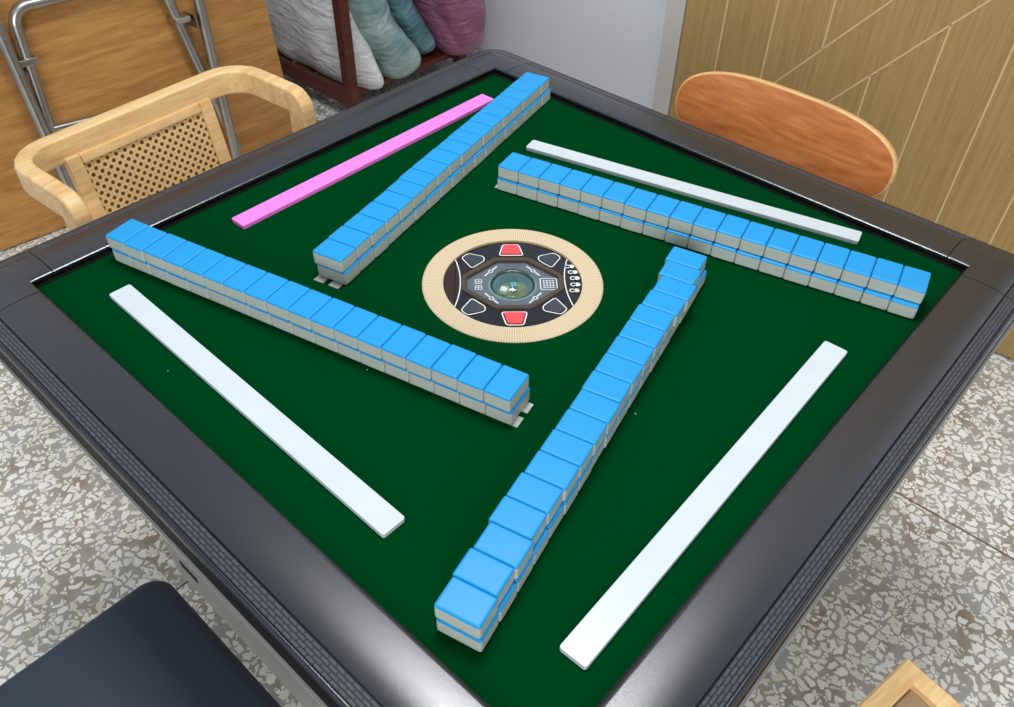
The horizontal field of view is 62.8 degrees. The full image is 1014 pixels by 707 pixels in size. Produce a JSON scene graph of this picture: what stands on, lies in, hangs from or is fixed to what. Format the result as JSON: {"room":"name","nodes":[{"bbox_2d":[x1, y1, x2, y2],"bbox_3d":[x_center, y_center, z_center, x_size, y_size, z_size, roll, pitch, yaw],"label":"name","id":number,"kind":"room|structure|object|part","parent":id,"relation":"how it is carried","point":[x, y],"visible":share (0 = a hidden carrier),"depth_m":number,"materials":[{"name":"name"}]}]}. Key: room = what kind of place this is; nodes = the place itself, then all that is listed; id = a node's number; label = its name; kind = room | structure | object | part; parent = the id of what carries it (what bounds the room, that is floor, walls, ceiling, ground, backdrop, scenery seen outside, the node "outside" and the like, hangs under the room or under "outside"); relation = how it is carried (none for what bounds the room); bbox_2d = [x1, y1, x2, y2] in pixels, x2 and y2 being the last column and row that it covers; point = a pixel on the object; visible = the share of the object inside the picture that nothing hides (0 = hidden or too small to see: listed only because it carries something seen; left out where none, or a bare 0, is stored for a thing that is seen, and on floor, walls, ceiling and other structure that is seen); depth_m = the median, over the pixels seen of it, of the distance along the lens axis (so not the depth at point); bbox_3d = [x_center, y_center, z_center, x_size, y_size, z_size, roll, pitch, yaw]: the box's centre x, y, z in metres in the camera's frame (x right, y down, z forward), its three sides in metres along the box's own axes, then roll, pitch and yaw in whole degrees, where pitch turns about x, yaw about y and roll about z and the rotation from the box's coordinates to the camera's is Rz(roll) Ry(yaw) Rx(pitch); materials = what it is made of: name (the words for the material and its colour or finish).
{"room":"mahjong room","nodes":[
{"label":"mahjong room","id":0,"kind":"room"},
{"bbox_2d":[0,46,1013,706],"bbox_3d":[-0.067,0.613,1.432,5.000,0.060,4.800,33,52,29],"label":"floor","id":1,"kind":"structure","parent":0,"point":[930,582],"depth_m":1.60,"materials":[{"name":"stone"}]},
{"bbox_2d":[0,580,280,706],"bbox_3d":[-0.438,0.650,1.003,0.435,0.464,0.435,33,52,29],"label":"stool","id":2,"kind":"object","parent":1,"relation":"on","point":[150,648],"visible":1,"depth_m":0.97,"materials":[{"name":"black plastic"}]},
{"bbox_2d":[0,0,292,250],"bbox_3d":[-1.088,-1.077,2.066,0.952,1.484,0.308,-31,52,-30],"label":"folding table","id":3,"kind":"object","parent":1,"relation":"on","point":[64,64],"visible":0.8,"depth_m":2.29,"materials":[{"name":"brown wood"}]},
{"bbox_3d":[-1.050,-0.738,2.306,0.534,0.549,0.029,-31,44,-30],"label":"leg frame","id":4,"kind":"part","parent":3,"relation":"part of","materials":[{"name":"metal"}]},
{"bbox_2d":[14,65,315,230],"bbox_3d":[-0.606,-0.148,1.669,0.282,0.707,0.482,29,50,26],"label":"armchair","id":5,"kind":"object","parent":1,"relation":"on","point":[117,158],"visible":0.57,"depth_m":1.49,"materials":[{"name":"brown wood"}]},
{"bbox_3d":[-0.635,-0.285,1.567,0.018,0.300,0.294,21,46,34],"label":"frame","id":6,"kind":"part","parent":5,"relation":"part of","materials":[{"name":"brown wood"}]},
{"bbox_3d":[-0.635,-0.288,1.563,0.004,0.258,0.246,21,46,34],"label":"cane panel","id":7,"kind":"part","parent":5,"relation":"part of","materials":[{"name":"beige wicker"}]},
{"bbox_2d":[277,0,465,108],"bbox_3d":[-0.550,-1.518,2.718,0.598,1.250,0.556,33,52,29],"label":"wooden rack","id":8,"kind":"object","parent":1,"relation":"on","point":[348,93],"visible":0.38,"depth_m":2.83,"materials":[{"name":"red wood"}]},
{"bbox_3d":[-0.733,-0.992,2.952,0.530,0.050,0.028,33,52,29],"label":"rail","id":9,"kind":"part","parent":8,"relation":"part of","materials":[{"name":"red wood"}]},
{"bbox_2d":[265,0,383,89],"bbox_3d":[-0.679,-1.232,2.744,0.557,0.651,0.210,34,53,30],"label":"pillow","id":10,"kind":"object","parent":8,"relation":"on","point":[304,32],"visible":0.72,"depth_m":2.80,"materials":[{"name":"white fabric"}]},
{"bbox_3d":[-0.518,-1.256,2.442,0.038,1.250,0.038,33,52,29],"label":"post","id":11,"kind":"part","parent":8,"relation":"part of","materials":[{"name":"red wood"}]},
{"bbox_2d":[348,0,420,78],"bbox_3d":[-0.579,-1.222,2.771,0.506,0.604,0.340,30,50,27],"label":"bag","id":12,"kind":"object","parent":8,"relation":"on","point":[396,56],"visible":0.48,"depth_m":2.77,"materials":[{"name":"teal fabric"}]},
{"bbox_2d":[387,0,435,55],"bbox_3d":[-0.519,-1.332,2.899,0.491,0.577,0.308,31,51,28],"label":"bag","id":13,"kind":"object","parent":8,"relation":"on","point":[405,13],"visible":0.38,"depth_m":2.90,"materials":[{"name":"teal fabric"}]},
{"bbox_2d":[413,0,485,55],"bbox_3d":[-0.319,-1.378,2.925,0.319,0.619,0.506,-34,53,-31],"label":"bag","id":14,"kind":"object","parent":8,"relation":"on","point":[457,27],"visible":0.64,"depth_m":2.94,"materials":[{"name":"fabric"}]},
{"bbox_3d":[-0.169,-1.516,2.724,0.038,1.250,0.038,33,52,29],"label":"post","id":15,"kind":"part","parent":8,"relation":"part of","materials":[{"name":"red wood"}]},
{"bbox_2d":[0,49,1013,706],"bbox_3d":[0.000,0.170,1.309,1.000,0.753,1.000,33,52,29],"label":"table","id":16,"kind":"object","parent":1,"relation":"on","point":[342,613],"visible":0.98,"depth_m":0.91,"materials":[{"name":"black plastic"}]},
{"bbox_3d":[-0.330,0.182,0.815,0.940,0.004,0.006,33,52,29],"label":"trim","id":17,"kind":"part","parent":16,"relation":"part of","materials":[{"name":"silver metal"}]},
{"bbox_3d":[-0.304,0.145,0.817,0.784,0.049,0.078,33,52,29],"label":"edge rail","id":18,"kind":"part","parent":16,"relation":"part of","materials":[{"name":"black plastic"}]},
{"bbox_3d":[-0.335,-0.302,1.288,0.078,0.049,0.784,33,52,29],"label":"edge rail","id":19,"kind":"part","parent":16,"relation":"part of","materials":[{"name":"black plastic"}]},
{"bbox_2d":[110,285,404,537],"bbox_3d":[-0.292,0.043,0.903,0.508,0.006,0.028,33,52,29],"label":"mahjong tile pusher","id":20,"kind":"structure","parent":16,"relation":"on","point":[370,507],"depth_m":0.88,"materials":[{"name":"white plastic"}]},
{"bbox_2d":[106,219,529,424],"bbox_3d":[-0.241,-0.049,0.976,0.583,0.040,0.049,21,47,20],"label":"tiles","id":21,"kind":"structure","parent":16,"relation":"on","point":[509,384],"depth_m":0.94,"materials":[{"name":"blue"}]},
{"bbox_2d":[232,94,492,228],"bbox_3d":[-0.200,-0.306,1.274,0.029,0.006,0.508,32,51,28],"label":"mahjong tile pusher","id":22,"kind":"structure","parent":16,"relation":"on","point":[294,195],"depth_m":1.25,"materials":[{"name":"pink plastic"}]},
{"bbox_2d":[313,72,550,284],"bbox_3d":[-0.084,-0.281,1.224,0.049,0.040,0.584,21,47,20],"label":"tiles","id":23,"kind":"structure","parent":16,"relation":"on","point":[332,254],"depth_m":1.16,"materials":[{"name":"blue"}]},
{"bbox_3d":[-0.070,-0.089,1.055,0.021,0.001,0.099,-1,43,-2],"label":"smoked panel","id":24,"kind":"part","parent":16,"relation":"part of","materials":[{"name":"brown plastic"}]},
{"bbox_2d":[500,286,507,295],"bbox_3d":[-0.004,-0.080,1.062,0.009,0.009,0.009,14,45,13],"label":"die","id":25,"kind":"object","parent":16,"relation":"on","point":[503,290],"visible":1,"depth_m":1.06,"materials":[{"name":"white plastic"}]},
{"bbox_3d":[0.007,-0.088,1.060,0.102,0.001,0.092,-32,52,-30],"label":"plate","id":26,"kind":"part","parent":16,"relation":"part of","materials":[{"name":"grey plastic"}]},
{"bbox_2d":[488,271,536,300],"bbox_3d":[0.007,-0.084,1.064,0.063,0.012,0.063,-1,43,-2],"label":"bowl","id":27,"kind":"object","parent":16,"relation":"on","point":[526,281],"depth_m":1.07,"materials":[{"name":"clear plastic"}]},
{"bbox_2d":[510,282,516,291],"bbox_3d":[0.008,-0.086,1.069,0.009,0.009,0.009,-6,44,-7],"label":"die","id":28,"kind":"object","parent":16,"relation":"on","point":[513,285],"visible":1,"depth_m":1.06,"materials":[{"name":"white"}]},
{"bbox_2d":[434,247,706,651],"bbox_3d":[0.097,0.058,0.870,0.053,0.040,0.572,21,47,20],"label":"tiles","id":29,"kind":"structure","parent":16,"relation":"on","point":[462,605],"depth_m":0.79,"materials":[{"name":"blue"}]},
{"bbox_2d":[526,140,861,244],"bbox_3d":[0.258,-0.242,1.216,0.506,0.006,0.027,21,47,20],"label":"mahjong tile pusher","id":30,"kind":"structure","parent":16,"relation":"on","point":[771,213],"depth_m":1.20,"materials":[{"name":"white plastic"}]},
{"bbox_2d":[560,341,846,669],"bbox_3d":[0.219,0.123,0.830,0.029,0.006,0.507,31,51,28],"label":"mahjong tile pusher","id":31,"kind":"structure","parent":16,"relation":"on","point":[583,645],"depth_m":0.79,"materials":[{"name":"white plastic"}]},
{"bbox_2d":[497,152,930,318],"bbox_3d":[0.252,-0.169,1.113,0.583,0.040,0.050,21,47,20],"label":"tiles","id":32,"kind":"structure","parent":16,"relation":"on","point":[913,283],"depth_m":1.08,"materials":[{"name":"blue"}]},
{"bbox_3d":[0.315,-0.315,1.317,0.784,0.049,0.078,33,52,29],"label":"edge rail","id":33,"kind":"part","parent":16,"relation":"part of","materials":[{"name":"black plastic"}]},
{"bbox_3d":[0.345,0.131,0.846,0.078,0.049,0.784,33,52,29],"label":"edge rail","id":34,"kind":"part","parent":16,"relation":"part of","materials":[{"name":"black plastic"}]},
{"bbox_3d":[0.372,0.167,0.845,0.006,0.004,0.940,33,52,29],"label":"trim","id":35,"kind":"part","parent":16,"relation":"part of","materials":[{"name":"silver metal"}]},
{"bbox_2d":[675,71,897,197],"bbox_3d":[0.336,-0.054,1.543,0.416,0.770,0.451,33,52,29],"label":"chair","id":36,"kind":"object","parent":1,"relation":"on","point":[821,138],"visible":0.34,"depth_m":1.41,"materials":[{"name":"orange wood"}]},
{"bbox_2d":[856,658,962,706],"bbox_3d":[0.434,0.731,0.939,0.420,0.460,0.420,-27,50,-26],"label":"wooden stool","id":37,"kind":"object","parent":1,"relation":"on","point":[907,685],"visible":1,"depth_m":0.97,"materials":[{"name":"brown wood"}]},
{"bbox_3d":[0.437,0.580,0.795,0.372,0.018,0.372,-27,50,-26],"label":"seat","id":38,"kind":"part","parent":37,"relation":"part of","materials":[{"name":"beige wood"}]},
{"bbox_2d":[479,0,666,108],"bbox_3d":[0.167,-2.095,2.289,1.670,2.700,0.100,33,52,29],"label":"wall","id":39,"kind":"structure","parent":0,"point":[612,46],"depth_m":2.96,"materials":[{"name":"white paint"}]},
{"bbox_2d":[651,1,666,108],"bbox_3d":[0.604,-1.629,1.806,0.120,2.700,0.304,33,52,29],"label":"wall","id":40,"kind":"structure","parent":0,"point":[666,1],"depth_m":2.42,"materials":[{"name":"white paint"}]},
{"bbox_3d":[1.665,-0.755,0.906,3.223,2.700,0.120,33,52,29],"label":"wall","id":41,"kind":"structure","parent":0,"visible":0},
{"bbox_2d":[652,0,686,115],"bbox_3d":[0.943,-1.015,1.558,1.283,2.160,0.124,33,52,29],"label":"trim","id":42,"kind":"structure","parent":41,"relation":"attached to","point":[675,9],"depth_m":2.26,"materials":[{"name":"white paint"}]},
{"bbox_2d":[669,0,1013,358],"bbox_3d":[0.915,-0.956,1.576,1.168,2.148,0.041,33,52,29],"label":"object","id":43,"kind":"structure","parent":41,"relation":"in","point":[935,78],"depth_m":1.90,"materials":[{"name":"brown wood"}]}
]}

